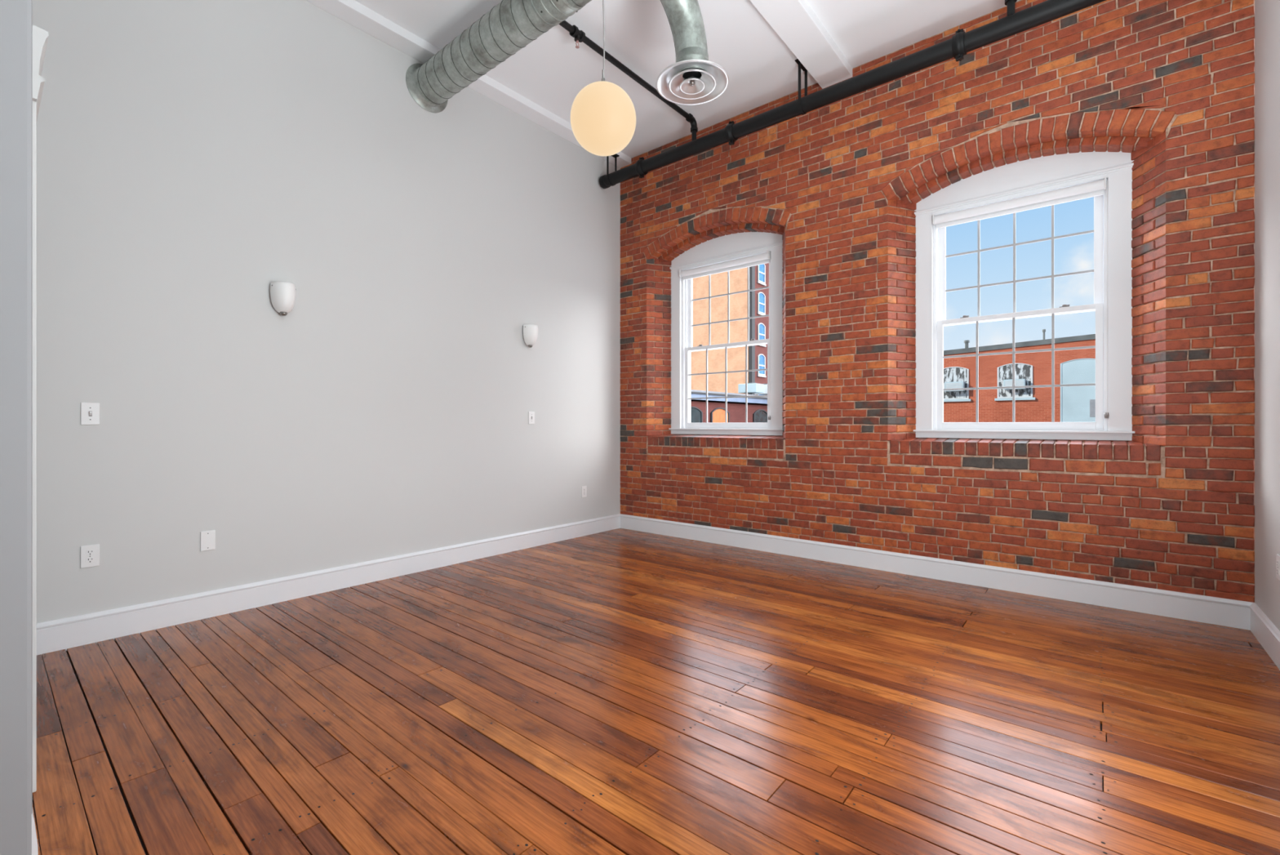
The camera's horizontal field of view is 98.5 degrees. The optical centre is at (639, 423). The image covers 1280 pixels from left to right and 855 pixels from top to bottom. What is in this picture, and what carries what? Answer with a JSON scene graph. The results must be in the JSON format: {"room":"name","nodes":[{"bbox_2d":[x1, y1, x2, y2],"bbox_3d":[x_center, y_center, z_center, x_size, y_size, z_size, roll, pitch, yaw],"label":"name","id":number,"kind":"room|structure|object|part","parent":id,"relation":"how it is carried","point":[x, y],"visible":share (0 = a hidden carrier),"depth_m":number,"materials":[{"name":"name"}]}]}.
{"room":"empty loft room","nodes":[
{"label":"empty loft room","id":0,"kind":"room"},
{"bbox_2d":[0,0,32,854],"bbox_3d":[-2.403,-0.853,2.006,2.258,3.991,0.160,0,0,40],"label":"wall","id":1,"kind":"structure","parent":0,"point":[15,15],"depth_m":1.32,"materials":[{"name":"grey paint"}]},
{"bbox_2d":[31,810,38,854],"bbox_3d":[-1.678,1.042,1.513,0.504,0.176,0.012,0,0,40],"label":"baseboard","id":2,"kind":"structure","parent":1,"relation":"attached to","point":[34,842],"depth_m":1.35,"materials":[{"name":"white paint"}]},
{"bbox_2d":[32,24,48,791],"bbox_3d":[-2.261,-0.043,2.027,1.090,2.345,0.054,0,0,40],"label":"door frame","id":3,"kind":"structure","parent":1,"relation":"in","point":[40,37],"depth_m":1.69,"materials":[{"name":"white paint"}]},
{"bbox_3d":[-2.268,0.070,2.018,1.050,2.120,0.030,0,0,40],"label":"casing","id":4,"kind":"part","parent":3,"relation":"part of","materials":[{"name":"white paint"}]},
{"bbox_2d":[32,0,620,622],"bbox_3d":[-1.768,-0.759,4.340,0.250,4.178,4.560,0,0,40],"label":"wall","id":5,"kind":"structure","parent":0,"point":[194,157],"depth_m":3.57,"materials":[{"name":"white paint"}]},
{"bbox_2d":[80,543,99,568],"bbox_3d":[-2.841,0.683,2.847,0.009,0.114,0.070,0,0,40],"label":"electrical outlet","id":6,"kind":"object","parent":5,"relation":"attached to","point":[90,554],"visible":1,"depth_m":2.84,"materials":[{"name":"white plastic"}]},
{"bbox_2d":[85,549,94,555],"bbox_3d":[-2.839,0.663,2.845,0.003,0.027,0.033,0,0,40],"label":"receptacle","id":7,"kind":"object","parent":6,"relation":"attached to","point":[88,552],"depth_m":2.84,"materials":[{"name":"white plastic"}]},
{"bbox_2d":[85,556,94,562],"bbox_3d":[-2.839,0.703,2.845,0.003,0.027,0.033,0,0,40],"label":"receptacle","id":8,"kind":"object","parent":6,"relation":"attached to","point":[88,559],"depth_m":2.84,"materials":[{"name":"white plastic"}]},
{"bbox_2d":[80,402,99,424],"bbox_3d":[-2.836,-0.052,2.844,0.021,0.114,0.070,0,0,40],"label":"light switch","id":9,"kind":"object","parent":5,"relation":"attached to","point":[90,411],"visible":1,"depth_m":2.85,"materials":[{"name":"white plastic"}]},
{"bbox_2d":[200,529,215,551],"bbox_3d":[-2.528,0.683,3.224,0.008,0.114,0.070,0,0,40],"label":"blank wall plate","id":10,"kind":"object","parent":5,"relation":"attached to","point":[207,538],"visible":1,"depth_m":3.22,"materials":[{"name":"white plastic"}]},
{"bbox_2d":[270,281,296,315],"bbox_3d":[-2.245,-0.786,3.482,0.113,0.202,0.138,0,0,40],"label":"wall sconce","id":11,"kind":"object","parent":5,"relation":"attached to","point":[282,294],"visible":1,"depth_m":3.45,"materials":[{"name":"white glass"}]},
{"bbox_2d":[36,513,620,654],"bbox_3d":[-1.614,1.061,4.311,0.025,0.162,4.393,0,0,40],"label":"baseboard","id":12,"kind":"structure","parent":5,"relation":"attached to","point":[58,634],"depth_m":3.47,"materials":[{"name":"white paint"}]},
{"bbox_2d":[305,0,631,168],"bbox_3d":[-1.559,-2.815,4.266,0.165,0.066,4.394,0,0,40],"label":"ceiling beam","id":13,"kind":"structure","parent":5,"relation":"attached to","point":[353,12],"depth_m":4.15,"materials":[{"name":"white paint"}]},
{"bbox_2d":[405,0,591,112],"bbox_3d":[0.138,-2.603,2.792,4.660,0.349,0.349,0,0,40],"label":"spiral duct","id":14,"kind":"object","parent":5,"relation":"attached to","point":[509,26],"visible":1,"depth_m":3.69,"materials":[{"name":"metal"}]},
{"bbox_2d":[655,0,728,105],"bbox_3d":[0.256,-2.373,3.278,0.442,0.653,0.635,0,0,40],"label":"diffuser","id":15,"kind":"object","parent":14,"relation":"attached to","point":[693,79],"visible":1,"depth_m":3.28,"materials":[{"name":"metal"}]},
{"bbox_3d":[0.317,-2.157,3.352,0.188,0.001,0.188,0,0,40],"label":"damper plate","id":16,"kind":"part","parent":15,"relation":"part of","materials":[{"name":"metal"}]},
{"bbox_2d":[522,324,537,347],"bbox_3d":[-0.982,-0.795,5.002,0.113,0.202,0.138,0,0,40],"label":"wall sconce","id":17,"kind":"object","parent":5,"relation":"attached to","point":[530,331],"visible":1,"depth_m":4.96,"materials":[{"name":"white ceramic"}]},
{"bbox_2d":[528,411,534,423],"bbox_3d":[-0.992,-0.055,5.061,0.021,0.114,0.070,0,0,40],"label":"light switch","id":18,"kind":"object","parent":5,"relation":"attached to","point":[531,414],"visible":1,"depth_m":5.06,"materials":[{"name":"white plastic"}]},
{"bbox_2d":[581,485,586,497],"bbox_3d":[-0.566,0.687,5.582,0.009,0.114,0.070,0,0,40],"label":"electrical outlet","id":19,"kind":"object","parent":5,"relation":"attached to","point":[584,488],"visible":1,"depth_m":5.58,"materials":[{"name":"white plastic"}]},
{"bbox_2d":[606,153,619,186],"bbox_3d":[-0.291,-2.620,5.679,0.060,0.331,0.170,0,0,40],"label":"hanger","id":20,"kind":"object","parent":5,"relation":"attached to","point":[615,155],"visible":0.67,"depth_m":5.64,"materials":[{"name":"black metal"}]},
{"bbox_2d":[32,528,1279,854],"bbox_3d":[-1.179,1.230,1.475,5.020,0.200,8.200,0,0,40],"label":"floor","id":21,"kind":"structure","parent":0,"point":[618,691],"depth_m":2.07,"materials":[{"name":"brown wood"}]},
{"bbox_2d":[355,0,1020,158],"bbox_3d":[-1.002,-2.948,1.492,5.270,0.200,8.452,0,0,40],"label":"ceiling","id":22,"kind":"structure","parent":0,"point":[549,71],"depth_m":4.12,"materials":[{"name":"white paint"}]},
{"bbox_2d":[570,0,635,155],"bbox_3d":[-0.165,-2.033,2.476,0.295,1.630,0.295,0,0,40],"label":"globe pendant","id":23,"kind":"object","parent":22,"relation":"hanging from","point":[603,115],"visible":1,"depth_m":2.38,"materials":[{"name":"beige"}]},
{"bbox_3d":[-0.165,-1.365,2.476,0.295,0.295,0.295,0,0,40],"label":"glass globe","id":24,"kind":"part","parent":23,"relation":"part of","materials":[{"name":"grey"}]},
{"bbox_3d":[-0.165,-2.200,2.476,0.013,1.256,0.012,0,0,40],"label":"cord","id":25,"kind":"part","parent":23,"relation":"part of","materials":[{"name":"grey plastic"}]},
{"bbox_2d":[749,0,852,88],"bbox_3d":[-1.013,-2.812,1.340,0.247,0.073,8.204,0,0,40],"label":"beam","id":26,"kind":"structure","parent":22,"relation":"attached to","point":[794,21],"depth_m":3.98,"materials":[{"name":"white paint"}]},
{"bbox_2d":[795,59,807,115],"bbox_3d":[1.289,-2.651,4.365,0.060,0.393,0.170,0,0,40],"label":"hanger","id":27,"kind":"object","parent":22,"relation":"attached to","point":[800,65],"visible":0.74,"depth_m":4.32,"materials":[{"name":"black paint"}]},
{"bbox_3d":[1.289,-2.845,4.365,0.060,0.004,0.170,0,0,40],"label":"ceiling plate","id":28,"kind":"part","parent":27,"relation":"part of","materials":[{"name":"black paint"}]},
{"bbox_2d":[599,0,1106,188],"bbox_3d":[1.392,-2.518,4.280,4.650,0.192,0.150,0,0,40],"label":"pipe","id":29,"kind":"object","parent":27,"relation":"hanging from","point":[957,46],"visible":0.98,"depth_m":3.98,"materials":[{"name":"black metal"}]},
{"bbox_2d":[559,20,697,141],"bbox_3d":[-0.798,-2.684,3.473,0.069,0.216,4.108,0,0,40],"label":"pipe","id":30,"kind":"object","parent":29,"relation":"attached to","point":[580,36],"visible":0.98,"depth_m":4.27,"materials":[{"name":"black metal"}]},
{"bbox_2d":[1004,0,1017,16],"bbox_3d":[1.055,-2.684,1.932,0.067,0.216,4.108,0,0,40],"label":"pipe","id":31,"kind":"object","parent":29,"relation":"attached to","point":[1010,4],"visible":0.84,"depth_m":3.47,"materials":[{"name":"black metal"}]},
{"bbox_2d":[620,0,1254,602],"bbox_3d":[1.724,-0.859,4.692,5.270,4.378,0.462,0,0,40],"label":"wall","id":32,"kind":"structure","parent":0,"point":[1169,84],"depth_m":3.89,"materials":[{"name":"brick"}]},
{"bbox_2d":[668,231,783,435],"bbox_3d":[0.875,-0.881,5.527,1.320,1.982,0.222,0,0,40],"label":"window","id":33,"kind":"structure","parent":32,"relation":"in","point":[731,246],"depth_m":5.49,"materials":[{"name":"white paint"}]},
{"bbox_2d":[679,250,770,419],"bbox_3d":[0.826,-0.822,5.457,1.033,1.570,0.065,0,0,40],"label":"roller shade","id":34,"kind":"object","parent":33,"relation":"attached to","point":[763,258],"visible":1,"depth_m":5.37,"materials":[{"name":"white fabric"}]},
{"bbox_3d":[1.204,-0.815,5.119,0.003,1.510,0.028,0,0,40],"label":"pull chain","id":35,"kind":"part","parent":34,"relation":"part of","materials":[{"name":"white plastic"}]},
{"bbox_3d":[0.820,-1.649,5.461,1.304,0.026,0.034,0,0,40],"label":"cap moulding","id":36,"kind":"part","parent":33,"relation":"part of","materials":[{"name":"white paint"}]},
{"bbox_3d":[0.829,-1.766,5.472,1.320,0.212,0.026,0,0,40],"label":"arched panel","id":37,"kind":"part","parent":33,"relation":"part of","materials":[{"name":"white paint"}]},
{"bbox_3d":[0.863,-0.378,5.512,0.993,0.848,0.030,0,0,40],"label":"sash","id":38,"kind":"part","parent":33,"relation":"part of","materials":[{"name":"white plastic"}]},
{"bbox_3d":[0.893,-1.187,5.549,0.993,0.843,0.030,0,0,40],"label":"sash","id":39,"kind":"part","parent":33,"relation":"part of","materials":[{"name":"white plastic"}]},
{"bbox_2d":[619,513,1253,630],"bbox_3d":[1.569,1.061,4.505,4.670,0.162,0.025,0,0,40],"label":"baseboard","id":40,"kind":"structure","parent":32,"relation":"attached to","point":[1234,613],"depth_m":3.81,"materials":[{"name":"white paint"}]},
{"bbox_2d":[913,151,1134,440],"bbox_3d":[2.714,-0.881,3.998,1.320,1.982,0.222,0,0,40],"label":"window","id":41,"kind":"structure","parent":32,"relation":"in","point":[1031,176],"depth_m":3.84,"materials":[{"name":"white paint"}]},
{"bbox_3d":[2.702,-0.378,3.983,0.993,0.848,0.030,0,0,40],"label":"sash","id":42,"kind":"part","parent":41,"relation":"part of","materials":[{"name":"white plastic"}]},
{"bbox_2d":[932,176,1109,417],"bbox_3d":[2.665,-0.822,3.927,1.033,1.570,0.065,0,0,40],"label":"roller shade","id":43,"kind":"object","parent":41,"relation":"attached to","point":[1094,188],"visible":1,"depth_m":3.84,"materials":[{"name":"white fabric"}]},
{"bbox_3d":[3.043,-0.815,3.589,0.003,1.510,0.028,0,0,40],"label":"pull chain","id":44,"kind":"part","parent":43,"relation":"part of","materials":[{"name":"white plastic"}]},
{"bbox_3d":[2.732,-1.187,4.019,0.993,0.843,0.030,0,0,40],"label":"sash","id":45,"kind":"part","parent":41,"relation":"part of","materials":[{"name":"white plastic"}]},
{"bbox_3d":[2.659,-1.649,3.932,1.304,0.026,0.034,0,0,40],"label":"cap moulding","id":46,"kind":"part","parent":41,"relation":"part of","materials":[{"name":"white paint"}]},
{"bbox_3d":[2.668,-1.766,3.943,1.320,0.212,0.026,0,0,40],"label":"arched panel","id":47,"kind":"part","parent":41,"relation":"part of","materials":[{"name":"white paint"}]},
{"bbox_2d":[1254,0,1279,630],"bbox_3d":[0.849,-0.759,-0.208,0.250,4.178,8.206,0,0,40],"label":"wall","id":48,"kind":"structure","parent":0,"point":[1267,12],"depth_m":2.80,"materials":[{"name":"white paint"}]},
{"bbox_2d":[1248,602,1279,669],"bbox_3d":[0.805,1.061,-0.045,0.025,0.162,7.999,0,0,40],"label":"baseboard","id":49,"kind":"structure","parent":48,"relation":"attached to","point":[1264,629],"depth_m":2.74,"materials":[{"name":"white paint"}]},
{"bbox_2d":[1275,554,1279,580],"bbox_3d":[3.019,0.678,2.604,0.009,0.114,0.070,0,0,40],"label":"electrical outlet","id":50,"kind":"object","parent":48,"relation":"attached to","point":[1277,556],"visible":1,"depth_m":2.60,"materials":[{"name":"white plastic"}]},
{"label":"outside","id":51,"kind":"structure","parent":0,"visible":0},
{"bbox_3d":[35.108,8.230,48.489,180.000,0.200,109.500,0,0,40],"label":"ground","id":52,"kind":"structure","parent":51,"visible":0},
{"bbox_2d":[690,389,767,422],"bbox_3d":[3.877,3.080,27.965,6.220,10.100,33.400,0,0,40],"label":"building","id":53,"kind":"structure","parent":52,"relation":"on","point":[757,406],"depth_m":22.97,"materials":[{"name":"red brick"}]},
{"bbox_3d":[1.979,0.420,21.154,0.050,2.080,1.260,0,0,40],"label":"pane","id":54,"kind":"part","parent":53,"relation":"part of","materials":[{"name":"grey glass"}]},
{"bbox_3d":[3.289,0.420,22.730,0.050,2.080,1.260,0,0,40],"label":"pane","id":55,"kind":"part","parent":53,"relation":"part of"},
{"bbox_2d":[737,382,764,393],"bbox_3d":[5.668,-1.823,28.101,1.000,0.510,0.900,0,0,40],"label":"rooftop unit","id":56,"kind":"object","parent":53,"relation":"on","point":[753,388],"visible":0.79,"depth_m":27.81,"materials":[{"name":"white metal"}]},
{"bbox_2d":[754,383,767,395],"bbox_3d":[6.761,-1.843,29.338,1.000,0.560,0.900,0,0,40],"label":"rooftop unit","id":57,"kind":"object","parent":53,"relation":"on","point":[765,393],"visible":0.32,"depth_m":28.94,"materials":[{"name":"white paint"}]},
{"bbox_3d":[5.566,0.420,25.468,0.050,2.080,1.260,0,0,40],"label":"pane","id":58,"kind":"part","parent":53,"relation":"part of","materials":[{"name":"grey glass"}]},
{"bbox_2d":[690,262,768,395],"bbox_3d":[7.528,-5.620,89.606,45.350,27.500,40.120,0,0,40],"label":"brick building","id":59,"kind":"structure","parent":52,"relation":"on","point":[758,274],"depth_m":62.09,"materials":[{"name":"beige brick"}]},
{"bbox_3d":[13.640,-17.060,62.024,0.060,2.240,1.480,0,0,40],"label":"pane","id":60,"kind":"part","parent":59,"relation":"part of","materials":[{"name":"blue glass"}]},
{"bbox_3d":[13.640,-13.590,62.024,0.060,2.240,1.480,0,0,40],"label":"pane","id":61,"kind":"part","parent":59,"relation":"part of","materials":[{"name":"blue glass"}]},
{"bbox_3d":[13.640,-10.120,62.024,0.060,2.240,1.480,0,0,40],"label":"pane","id":62,"kind":"part","parent":59,"relation":"part of","materials":[{"name":"blue glass"}]},
{"bbox_3d":[13.640,-6.650,62.024,0.060,2.240,1.480,0,0,40],"label":"pane","id":63,"kind":"part","parent":59,"relation":"part of","materials":[{"name":"blue glass"}]},
{"bbox_2d":[943,328,1095,422],"bbox_3d":[22.502,2.005,24.103,24.300,12.250,9.120,0,0,40],"label":"building","id":64,"kind":"structure","parent":52,"relation":"on","point":[1072,403],"depth_m":23.38,"materials":[{"name":"red brick"}]},
{"bbox_2d":[944,381,964,391],"bbox_3d":[14.227,-1.680,24.911,0.760,0.420,0.360,0,0,40],"label":"window air conditioner","id":65,"kind":"object","parent":64,"relation":"attached to","point":[954,384],"visible":0.94,"depth_m":24.77,"materials":[{"name":"white paint"}]},
{"bbox_2d":[946,382,962,388],"bbox_3d":[14.116,-1.683,24.779,0.640,0.305,0.015,0,0,40],"label":"grille","id":66,"kind":"object","parent":65,"relation":"attached to","point":[948,385],"depth_m":24.77,"materials":[{"name":"white metal"}]},
{"bbox_3d":[14.286,-1.855,25.155,1.180,1.410,0.030,0,0,40],"label":"pane","id":67,"kind":"part","parent":64,"relation":"part of","materials":[{"name":"grey glass"}]},
{"bbox_3d":[14.251,-1.060,25.113,1.440,0.100,0.120,0,0,40],"label":"sill","id":68,"kind":"part","parent":64,"relation":"part of","materials":[{"name":"white stone"}]},
{"bbox_2d":[1003,378,1026,389],"bbox_3d":[15.957,-1.680,23.473,0.760,0.420,0.360,0,0,40],"label":"window air conditioner","id":69,"kind":"object","parent":64,"relation":"attached to","point":[1018,382],"visible":0.76,"depth_m":23.32,"materials":[{"name":"white paint"}]},
{"bbox_2d":[1004,379,1023,386],"bbox_3d":[15.846,-1.683,23.340,0.640,0.305,0.015,0,0,40],"label":"grille","id":70,"kind":"object","parent":69,"relation":"attached to","point":[1007,382],"depth_m":23.31,"materials":[{"name":"white metal"}]},
{"bbox_3d":[16.054,-1.060,23.613,1.440,0.100,0.120,0,0,40],"label":"sill","id":71,"kind":"part","parent":64,"relation":"part of","materials":[{"name":"white stone"}]},
{"bbox_3d":[16.089,-1.855,23.655,1.180,1.410,0.030,0,0,40],"label":"pane","id":72,"kind":"part","parent":64,"relation":"part of","materials":[{"name":"grey glass"}]}
]}

